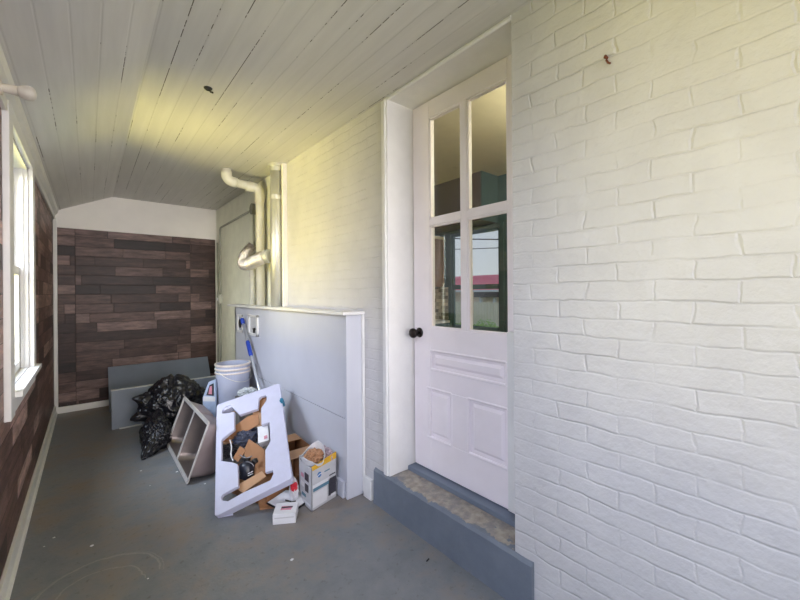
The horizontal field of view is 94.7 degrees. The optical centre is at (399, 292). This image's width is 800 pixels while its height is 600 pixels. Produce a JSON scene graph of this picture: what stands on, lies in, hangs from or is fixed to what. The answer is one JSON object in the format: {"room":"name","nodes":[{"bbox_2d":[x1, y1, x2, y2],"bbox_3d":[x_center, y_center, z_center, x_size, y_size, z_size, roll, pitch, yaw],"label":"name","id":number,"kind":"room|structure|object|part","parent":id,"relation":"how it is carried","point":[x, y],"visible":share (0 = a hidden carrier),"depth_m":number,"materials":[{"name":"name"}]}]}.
{"room":"enclosed porch","nodes":[
{"label":"enclosed porch","id":0,"kind":"room"},
{"bbox_2d":[0,107,53,579],"bbox_3d":[-1.207,0.169,0.930,0.120,2.020,6.980,0,0,-40],"label":"wall","id":1,"kind":"structure","parent":0,"point":[21,439],"depth_m":2.14,"materials":[{"name":"brown wood"}]},
{"bbox_2d":[0,80,36,101],"bbox_3d":[-1.414,-0.746,1.363,0.103,0.056,0.055,0,0,-40],"label":"wall lamp","id":2,"kind":"object","parent":1,"relation":"attached to","point":[28,93],"visible":1,"depth_m":1.35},
{"bbox_2d":[2,83,17,95],"bbox_3d":[-1.429,-0.745,1.350,0.039,0.037,0.037,0,0,-40],"label":"socket","id":3,"kind":"object","parent":2,"relation":"attached to","point":[6,88],"depth_m":1.34,"materials":[{"name":"white plastic"}]},
{"bbox_3d":[-1.395,-0.747,1.379,0.053,0.055,0.055,0,0,-40],"label":"bulb","id":4,"kind":"part","parent":2,"relation":"part of","materials":[{"name":"white glass"}]},
{"bbox_2d":[1,99,41,422],"bbox_3d":[-1.929,-0.148,1.815,0.165,1.345,0.952,0,0,-40],"label":"window","id":5,"kind":"structure","parent":1,"relation":"in","point":[18,177],"depth_m":1.94,"materials":[{"name":"white paint"}]},
{"bbox_3d":[-1.930,0.140,1.805,0.004,0.488,0.620,0,0,-40],"label":"pane","id":6,"kind":"part","parent":5,"relation":"part of","materials":[{"name":"clear glass"}]},
{"bbox_3d":[-1.930,0.140,1.805,0.030,0.570,0.702,0,0,-40],"label":"sash","id":7,"kind":"part","parent":5,"relation":"part of","materials":[{"name":"white paint"}]},
{"bbox_3d":[-1.958,0.437,1.856,0.164,0.026,0.847,0,0,-40],"label":"sill","id":8,"kind":"part","parent":5,"relation":"part of","materials":[{"name":"white paint"}]},
{"bbox_2d":[0,405,57,599],"bbox_3d":[-1.140,1.136,0.972,0.026,0.094,6.968,0,0,-40],"label":"baseboard","id":9,"kind":"structure","parent":1,"relation":"attached to","point":[8,576],"depth_m":1.81,"materials":[{"name":"white paint"}]},
{"bbox_2d":[0,44,57,218],"bbox_3d":[-1.149,-0.789,0.977,0.042,0.105,6.968,0,0,-40],"label":"trim","id":10,"kind":"structure","parent":1,"relation":"attached to","point":[41,179],"depth_m":1.86,"materials":[{"name":"white paint"}]},
{"bbox_2d":[55,197,216,406],"bbox_3d":[-2.966,0.035,4.096,1.686,2.314,0.150,0,0,-40],"label":"wall","id":11,"kind":"structure","parent":0,"point":[137,279],"depth_m":4.02,"materials":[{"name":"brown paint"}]},
{"bbox_2d":[53,218,57,407],"bbox_3d":[-3.386,0.200,3.623,0.030,1.868,0.028,0,0,-40],"label":"trim","id":12,"kind":"structure","parent":11,"relation":"attached to","point":[55,291],"depth_m":3.61,"materials":[{"name":"white paint"}]},
{"bbox_2d":[56,400,108,413],"bbox_3d":[-2.836,1.160,4.090,1.462,0.063,0.016,0,0,-40],"label":"baseboard","id":13,"kind":"structure","parent":11,"relation":"attached to","point":[84,406],"depth_m":3.75,"materials":[{"name":"white paint"}]},
{"bbox_2d":[10,406,505,599],"bbox_3d":[-0.608,1.235,1.520,1.946,0.120,7.118,0,0,-40],"label":"floor","id":14,"kind":"structure","parent":0,"point":[93,489],"depth_m":1.73,"materials":[{"name":"grey paint"}]},
{"bbox_2d":[119,423,141,428],"bbox_3d":[-2.382,1.184,3.261,0.160,0.009,0.018,0,0,-40],"label":"wood strip","id":15,"kind":"object","parent":14,"relation":"on","point":[141,423],"visible":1,"depth_m":3.25,"materials":[{"name":"grey wood"}]},
{"bbox_2d":[139,408,172,459],"bbox_3d":[-1.881,1.058,2.841,0.231,0.245,0.470,0,0,-40],"label":"bag","id":16,"kind":"object","parent":14,"relation":"on","point":[154,435],"visible":0.98,"depth_m":2.76,"materials":[{"name":"black plastic"}]},
{"bbox_2d":[108,357,209,412],"bbox_3d":[-2.614,0.984,4.068,0.948,0.412,0.277,0,0,-40],"label":"board","id":17,"kind":"object","parent":14,"relation":"on","point":[124,376],"visible":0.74,"depth_m":4.05,"materials":[{"name":"grey wood"}]},
{"bbox_2d":[111,375,215,429],"bbox_3d":[-2.209,1.024,3.509,0.852,0.324,0.121,0,0,-40],"label":"board","id":18,"kind":"object","parent":14,"relation":"on","point":[123,407],"visible":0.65,"depth_m":3.29,"materials":[{"name":"grey wood"}]},
{"bbox_2d":[130,374,205,426],"bbox_3d":[-1.988,0.948,3.257,0.530,0.466,0.450,0,0,-10],"label":"bag","id":19,"kind":"object","parent":14,"relation":"on","point":[167,394],"visible":0.57,"depth_m":3.12,"materials":[{"name":"black plastic"}]},
{"bbox_2d":[167,396,223,483],"bbox_3d":[-1.454,1.003,2.629,0.264,0.367,0.786,0,0,-40],"label":"shelf","id":20,"kind":"object","parent":14,"relation":"on","point":[192,446],"visible":0.79,"depth_m":2.58,"materials":[{"name":"wood"}]},
{"bbox_3d":[-1.573,1.013,2.775,0.248,0.344,0.364,0,0,-40],"label":"bowl","id":21,"kind":"part","parent":20,"relation":"part of","materials":[{"name":"white wood"}]},
{"bbox_3d":[-1.329,1.011,2.486,0.248,0.344,0.364,0,0,-40],"label":"bowl","id":22,"kind":"part","parent":20,"relation":"part of","materials":[{"name":"white wood"}]},
{"bbox_2d":[203,379,216,416],"bbox_3d":[-1.549,0.944,3.002,0.106,0.474,0.033,0,0,1],"label":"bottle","id":23,"kind":"object","parent":14,"relation":"on","point":[210,395],"visible":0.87,"depth_m":2.99,"materials":[{"name":"white plastic"}]},
{"bbox_2d":[235,396,256,428],"bbox_3d":[-1.230,1.001,2.942,0.130,0.354,0.110,0,0,-40],"label":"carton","id":24,"kind":"object","parent":14,"relation":"on","point":[239,418],"visible":0.21,"depth_m":2.90,"materials":[{"name":"cardboard"}]},
{"bbox_2d":[237,387,257,396],"bbox_3d":[-1.219,0.794,2.946,0.165,0.082,0.118,0,0,-40],"label":"plastic film","id":25,"kind":"object","parent":24,"relation":"on","point":[244,391],"visible":0.72,"depth_m":2.91,"materials":[{"name":"white plastic"}]},
{"bbox_2d":[215,384,293,517],"bbox_3d":[-0.917,0.916,2.272,0.408,0.550,0.777,0,0,-24],"label":"packaging","id":26,"kind":"object","parent":14,"relation":"on","point":[277,454],"visible":1,"depth_m":2.15,"materials":[{"name":"white plastic"}]},
{"bbox_2d":[223,443,237,458],"bbox_3d":[-1.096,1.004,2.337,0.124,0.088,0.118,0,0,-13],"label":"plastic wrap","id":27,"kind":"object","parent":26,"relation":"in","point":[226,447],"visible":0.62,"depth_m":2.31,"materials":[{"name":"black plastic"}]},
{"bbox_2d":[229,440,233,460],"bbox_3d":[-1.033,0.964,2.253,0.015,0.085,0.139,0,0,-30],"label":"cable","id":28,"kind":"object","parent":26,"relation":"hanging from","point":[229,440],"visible":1,"depth_m":2.24,"materials":[{"name":"white plastic"}]},
{"bbox_2d":[231,427,257,446],"bbox_3d":[-0.992,0.941,2.402,0.198,0.116,0.156,0,0,-40],"label":"plastic wrap","id":29,"kind":"object","parent":26,"relation":"in","point":[242,437],"visible":0.69,"depth_m":2.35,"materials":[{"name":"black plastic"}]},
{"bbox_2d":[240,318,269,426],"bbox_3d":[-1.191,0.689,3.049,0.037,0.917,0.912,0,0,-37],"label":"pole","id":30,"kind":"object","parent":14,"relation":"on","point":[248,345],"visible":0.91,"depth_m":3.17,"materials":[{"name":"metal"}]},
{"bbox_2d":[223,397,298,504],"bbox_3d":[-0.890,0.933,2.294,0.367,0.483,0.630,0,0,-40],"label":"cardboard box","id":31,"kind":"object","parent":14,"relation":"on","point":[252,449],"visible":0.52,"depth_m":2.26,"materials":[{"name":"brown cardboard"}]},
{"bbox_2d":[239,455,257,480],"bbox_3d":[-0.900,1.041,2.171,0.099,0.143,0.161,0,0,-40],"label":"canister","id":32,"kind":"object","parent":31,"relation":"in","point":[247,467],"visible":0.92,"depth_m":2.15,"materials":[{"name":"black plastic"}]},
{"bbox_3d":[-0.849,0.986,2.156,0.035,0.034,0.032,0,0,-10],"label":"knob","id":33,"kind":"part","parent":32,"relation":"part of","materials":[{"name":"black plastic"}]},
{"bbox_2d":[258,425,269,446],"bbox_3d":[-0.852,0.902,2.321,0.081,0.119,0.144,0,0,-23],"label":"carton","id":34,"kind":"object","parent":31,"relation":"in","point":[263,432],"visible":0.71,"depth_m":2.29,"materials":[{"name":"white cardboard"}]},
{"bbox_2d":[258,501,272,509],"bbox_3d":[-0.733,1.160,2.043,0.104,0.028,0.117,0,0,-24],"label":"scrap","id":35,"kind":"object","parent":14,"relation":"on","point":[262,506],"visible":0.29,"depth_m":2.00,"materials":[{"name":"brown cardboard"}]},
{"bbox_2d":[273,502,297,524],"bbox_3d":[-0.595,1.147,1.920,0.113,0.053,0.104,0,0,-8],"label":"box","id":36,"kind":"object","parent":14,"relation":"on","point":[284,513],"visible":1,"depth_m":1.88,"materials":[{"name":"white cardboard"}]},
{"bbox_2d":[267,490,304,508],"bbox_3d":[-0.615,1.152,2.030,0.152,0.045,0.174,0,0,33],"label":"plastic bag","id":37,"kind":"object","parent":14,"relation":"on","point":[284,497],"visible":0.59,"depth_m":2.03,"materials":[{"name":"white plastic"}]},
{"bbox_2d":[289,477,298,500],"bbox_3d":[-0.594,1.102,2.061,0.048,0.140,0.085,0,0,-32],"label":"bottle","id":38,"kind":"object","parent":37,"relation":"on","point":[293,488],"visible":0.87,"depth_m":2.04,"materials":[{"name":"white plastic"}]},
{"bbox_2d":[290,482,297,491],"bbox_3d":[-0.587,1.076,2.045,0.044,0.053,0.047,0,0,-40],"label":"print","id":39,"kind":"object","parent":38,"relation":"attached to","point":[293,487],"depth_m":2.03},
{"bbox_2d":[287,433,309,476],"bbox_3d":[-0.696,1.050,2.344,0.210,0.249,0.339,0,0,-40],"label":"carton","id":40,"kind":"object","parent":14,"relation":"on","point":[298,446],"visible":0.16,"depth_m":2.41,"materials":[{"name":"brown cardboard"}]},
{"bbox_2d":[299,451,336,511],"bbox_3d":[-0.469,1.044,2.103,0.180,0.257,0.198,0,0,-40],"label":"printed box","id":41,"kind":"object","parent":14,"relation":"on","point":[317,484],"visible":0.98,"depth_m":2.04,"materials":[{"name":"white cardboard"}]},
{"bbox_2d":[305,472,308,482],"bbox_3d":[-0.510,1.009,2.014,0.002,0.040,0.046,0,0,-40],"label":"picture","id":42,"kind":"object","parent":41,"relation":"on","point":[306,473],"depth_m":2.01},
{"bbox_2d":[301,441,324,467],"bbox_3d":[-0.488,0.943,2.059,0.140,0.199,0.152,0,0,-40],"label":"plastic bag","id":43,"kind":"object","parent":41,"relation":"in","point":[318,445],"visible":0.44,"depth_m":2.07,"materials":[{"name":"white plastic"}]},
{"bbox_2d":[304,447,323,462],"bbox_3d":[-0.476,0.913,2.059,0.113,0.079,0.108,0,0,-40],"label":"crumpled paper","id":44,"kind":"object","parent":43,"relation":"in","point":[315,455],"visible":0.93,"depth_m":2.03,"materials":[{"name":"brown paper"}]},
{"bbox_3d":[-0.438,1.120,2.020,0.001,0.077,0.101,0,0,36],"label":"picture panel","id":45,"kind":"part","parent":41,"relation":"part of","materials":[{"name":"white cardboard"}]},
{"bbox_2d":[324,445,332,460],"bbox_3d":[-0.430,0.943,2.140,0.058,0.100,0.146,0,0,-40],"label":"plastic wrap","id":46,"kind":"object","parent":41,"relation":"in","point":[328,451],"visible":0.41,"depth_m":2.11,"materials":[{"name":"plastic"}]},
{"bbox_2d":[328,475,335,495],"bbox_3d":[-0.385,1.095,2.094,0.001,0.095,0.059,0,0,36],"label":"picture","id":47,"kind":"object","parent":41,"relation":"attached to","point":[331,478],"depth_m":2.09},
{"bbox_2d":[373,467,533,599],"bbox_3d":[0.243,1.071,1.754,0.216,0.194,0.960,0,0,-40],"label":"concrete step","id":48,"kind":"structure","parent":14,"relation":"on","point":[477,541],"depth_m":1.60,"materials":[{"name":"grey concrete"}]},
{"bbox_3d":[-1.402,1.076,3.130,0.230,0.207,0.260,0,0,-40],"label":"carton","id":49,"kind":"object","parent":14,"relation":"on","visible":0},
{"bbox_2d":[214,359,250,405],"bbox_3d":[-1.413,0.781,3.121,0.286,0.379,0.286,0,0,-40],"label":"bucket","id":50,"kind":"object","parent":49,"relation":"on","point":[232,376],"visible":0.79,"depth_m":3.01,"materials":[{"name":"white plastic"}]},
{"bbox_3d":[-1.350,0.694,3.092,0.145,0.095,0.288,0,0,25],"label":"bail handle","id":51,"kind":"part","parent":50,"relation":"part of","materials":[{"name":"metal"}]},
{"bbox_2d":[0,0,532,209],"bbox_3d":[-0.597,-0.960,1.543,1.876,0.398,7.118,0,0,-40],"label":"ceiling","id":52,"kind":"structure","parent":0,"point":[142,100],"depth_m":1.71,"materials":[{"name":"white wood"}]},
{"bbox_2d":[227,304,372,500],"bbox_3d":[-0.954,0.645,2.915,0.146,1.064,2.310,0,0,-40],"label":"half wall","id":53,"kind":"structure","parent":0,"point":[316,356],"depth_m":2.34,"materials":[{"name":"white paint"}]},
{"bbox_2d":[237,314,242,332],"bbox_3d":[-1.539,0.297,3.543,0.007,0.170,0.160,0,0,-40],"label":"outlet","id":54,"kind":"object","parent":53,"relation":"attached to","point":[239,326],"depth_m":3.54,"materials":[{"name":"white paint"}]},
{"bbox_2d":[221,168,264,305],"bbox_3d":[-1.346,-0.459,3.180,0.361,1.150,0.094,0,0,-40],"label":"vent pipe","id":55,"kind":"object","parent":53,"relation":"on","point":[226,174],"visible":0.99,"depth_m":3.24,"materials":[{"name":"white plastic"}]},
{"bbox_2d":[249,269,255,304],"bbox_3d":[-1.391,-0.051,3.479,0.060,0.336,0.062,0,0,-40],"label":"drain pipe","id":56,"kind":"object","parent":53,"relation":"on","point":[252,273],"visible":0.86,"depth_m":3.46,"materials":[{"name":"white plastic"}]},
{"bbox_2d":[248,314,258,336],"bbox_3d":[-1.298,0.287,3.255,0.014,0.185,0.250,0,0,-40],"label":"outlet","id":57,"kind":"object","parent":53,"relation":"attached to","point":[253,319],"depth_m":3.24,"materials":[{"name":"white paint"}]},
{"bbox_2d":[267,162,287,306],"bbox_3d":[-0.997,-0.461,2.983,0.128,1.150,0.149,0,0,-40],"label":"flue pipe","id":58,"kind":"object","parent":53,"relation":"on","point":[278,171],"visible":1,"depth_m":2.95,"materials":[{"name":"metal"}]},
{"bbox_2d":[237,243,270,270],"bbox_3d":[-1.263,-0.338,3.237,0.217,0.284,0.655,0,0,-40],"label":"duct","id":59,"kind":"object","parent":58,"relation":"attached to","point":[247,260],"visible":0.98,"depth_m":3.14,"materials":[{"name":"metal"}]},
{"bbox_3d":[-0.969,0.427,2.887,0.016,0.590,2.055,0,0,-40],"label":"panel","id":60,"kind":"part","parent":53,"relation":"part of","materials":[{"name":"white paint"}]},
{"bbox_3d":[-0.965,0.953,2.888,0.014,0.449,2.055,0,0,-40],"label":"panel","id":61,"kind":"part","parent":53,"relation":"part of","materials":[{"name":"white paint"}]},
{"bbox_3d":[-0.979,1.131,2.881,0.018,0.092,2.045,0,0,-40],"label":"skirting","id":62,"kind":"part","parent":53,"relation":"part of","materials":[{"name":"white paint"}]},
{"bbox_3d":[-0.266,0.649,2.122,0.108,1.045,0.020,0,0,-40],"label":"post","id":63,"kind":"part","parent":53,"relation":"part of","materials":[{"name":"white paint"}]},
{"bbox_3d":[-0.191,0.649,2.110,0.020,1.045,0.095,0,0,-40],"label":"scribe trim","id":64,"kind":"part","parent":53,"relation":"part of","materials":[{"name":"white paint"}]},
{"bbox_2d":[434,84,506,185],"bbox_3d":[0.696,-1.385,3.217,2.266,0.100,5.200,0,0,-40],"label":"ceiling","id":65,"kind":"structure","parent":0,"point":[488,111],"depth_m":3.23,"materials":[{"name":"beige paint"}]},
{"bbox_2d":[435,174,507,331],"bbox_3d":[1.475,-0.181,3.868,0.050,2.320,5.200,0,0,-40],"label":"wall","id":66,"kind":"structure","parent":0,"point":[502,179],"depth_m":4.18,"materials":[{"name":"teal paint"}]},
{"bbox_2d":[435,236,443,286],"bbox_3d":[0.126,-0.399,5.165,0.328,0.655,1.080,0,0,-40],"label":"upper cabinet","id":67,"kind":"object","parent":66,"relation":"attached to","point":[439,241],"visible":0.12,"depth_m":4.79,"materials":[{"name":"brown wood"}]},
{"bbox_2d":[435,287,447,319],"bbox_3d":[0.246,0.151,5.276,0.012,0.435,1.260,0,0,-40],"label":"backsplash","id":68,"kind":"structure","parent":66,"relation":"attached to","point":[441,293],"depth_m":4.90,"materials":[{"name":"tile"}]},
{"bbox_2d":[434,171,494,233],"bbox_3d":[0.328,-1.065,4.944,0.299,0.535,2.084,0,0,-40],"label":"soffit","id":69,"kind":"object","parent":66,"relation":"attached to","point":[446,194],"depth_m":4.38,"materials":[{"name":"paint"}]},
{"bbox_2d":[448,222,504,331],"bbox_3d":[0.913,-0.154,4.493,0.060,1.285,0.840,0,0,-40],"label":"window","id":70,"kind":"structure","parent":66,"relation":"in","point":[499,227],"depth_m":4.40,"materials":[{"name":"teal paint"}]},
{"bbox_2d":[480,171,497,222],"bbox_3d":[1.006,-1.070,4.143,0.299,0.535,0.016,0,0,-40],"label":"trim","id":71,"kind":"structure","parent":66,"relation":"attached to","point":[489,182],"depth_m":4.13,"materials":[{"name":"teal paint"}]},
{"bbox_2d":[216,0,799,599],"bbox_3d":[0.027,0.063,2.064,0.260,2.214,7.118,0,0,-40],"label":"wall","id":72,"kind":"structure","parent":0,"point":[656,188],"depth_m":1.07,"materials":[{"name":"white brick"}]},
{"bbox_2d":[216,203,255,361],"bbox_3d":[-1.813,0.158,4.005,0.052,2.012,1.363,0,0,-40],"label":"door frame","id":73,"kind":"structure","parent":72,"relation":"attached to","point":[252,209],"depth_m":4.42,"materials":[{"name":"white wood"}]},
{"bbox_2d":[381,15,514,513],"bbox_3d":[0.264,-0.034,1.772,0.274,2.025,0.795,0,0,-40],"label":"trim","id":74,"kind":"structure","parent":72,"relation":"attached to","point":[493,45],"depth_m":1.98,"materials":[{"name":"white paint"}]},
{"bbox_2d":[409,54,513,508],"bbox_3d":[0.292,-0.038,1.788,0.108,1.968,0.692,0,0,-40],"label":"door","id":75,"kind":"structure","parent":72,"relation":"in","point":[461,411],"depth_m":1.80,"materials":[{"name":"white paint"}]},
{"bbox_3d":[0.080,0.219,2.002,0.057,0.054,0.054,0,0,-40],"label":"knob","id":76,"kind":"part","parent":75,"relation":"part of","materials":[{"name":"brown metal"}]},
{"bbox_3d":[0.214,0.641,1.929,0.037,0.280,0.190,0,0,-40],"label":"raised panel","id":77,"kind":"part","parent":75,"relation":"part of","materials":[{"name":"white paint"}]},
{"bbox_3d":[0.324,0.356,1.796,0.037,0.118,0.484,0,0,-40],"label":"raised panel","id":78,"kind":"part","parent":75,"relation":"part of","materials":[{"name":"white paint"}]},
{"bbox_3d":[0.410,0.639,1.698,0.037,0.280,0.236,0,0,-40],"label":"raised panel","id":79,"kind":"part","parent":75,"relation":"part of","materials":[{"name":"white paint"}]},
{"bbox_2d":[408,462,514,527],"bbox_3d":[0.333,0.968,1.795,0.125,0.029,0.750,0,0,-40],"label":"trim","id":80,"kind":"structure","parent":72,"relation":"attached to","point":[494,509],"depth_m":1.75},
{"bbox_2d":[604,55,610,63],"bbox_3d":[0.635,-0.712,1.128,0.034,0.031,0.018,0,0,-40],"label":"nail","id":81,"kind":"object","parent":72,"relation":"attached to","point":[606,57],"visible":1,"depth_m":1.12,"materials":[{"name":"metal"}]},
{"bbox_3d":[0.714,1.035,3.217,2.266,0.100,5.200,0,0,-40],"label":"floor","id":82,"kind":"structure","parent":0,"visible":0},
{"bbox_2d":[435,319,449,326],"bbox_3d":[0.041,0.677,5.096,0.537,0.625,1.265,0,0,-40],"label":"countertop","id":83,"kind":"structure","parent":82,"relation":"on","point":[442,323],"depth_m":4.73,"materials":[{"name":"teal paint"}]},
{"label":"outside","id":84,"kind":"structure","parent":0,"visible":0},
{"bbox_3d":[10.918,1.187,21.015,36.200,0.100,42.000,0,0,-40],"label":"lawn","id":85,"kind":"structure","parent":84,"visible":0},
{"bbox_2d":[455,274,498,302],"bbox_3d":[4.255,0.138,19.708,6.850,2.100,10.200,0,0,-40],"label":"building","id":86,"kind":"structure","parent":85,"relation":"on","point":[479,295],"depth_m":16.32,"materials":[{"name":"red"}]},
{"bbox_2d":[456,302,498,326],"bbox_3d":[2.672,0.775,13.912,0.060,0.850,7.800,0,0,-40],"label":"wooden fence","id":87,"kind":"object","parent":85,"relation":"on","point":[483,311],"visible":0.15,"depth_m":13.43,"materials":[{"name":"white wood"}]},
{"bbox_2d":[474,319,496,326],"bbox_3d":[1.984,0.896,8.496,0.693,0.578,0.675,0,0,-40],"label":"shrub","id":88,"kind":"object","parent":85,"relation":"on","point":[482,321],"visible":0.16,"depth_m":8.46,"materials":[{"name":"green plant"}]},
{"bbox_3d":[0.581,-1.409,24.076,0.180,5.250,1.000,0,0,-40],"label":"utility pole","id":89,"kind":"object","parent":85,"relation":"on","visible":0},
{"bbox_2d":[455,238,497,239],"bbox_3d":[5.004,-2.818,18.008,0.136,1.960,15.041,0,0,-36],"label":"overhead wire","id":90,"kind":"object","parent":89,"relation":"attached to","point":[455,238],"visible":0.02,"depth_m":18.96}
]}

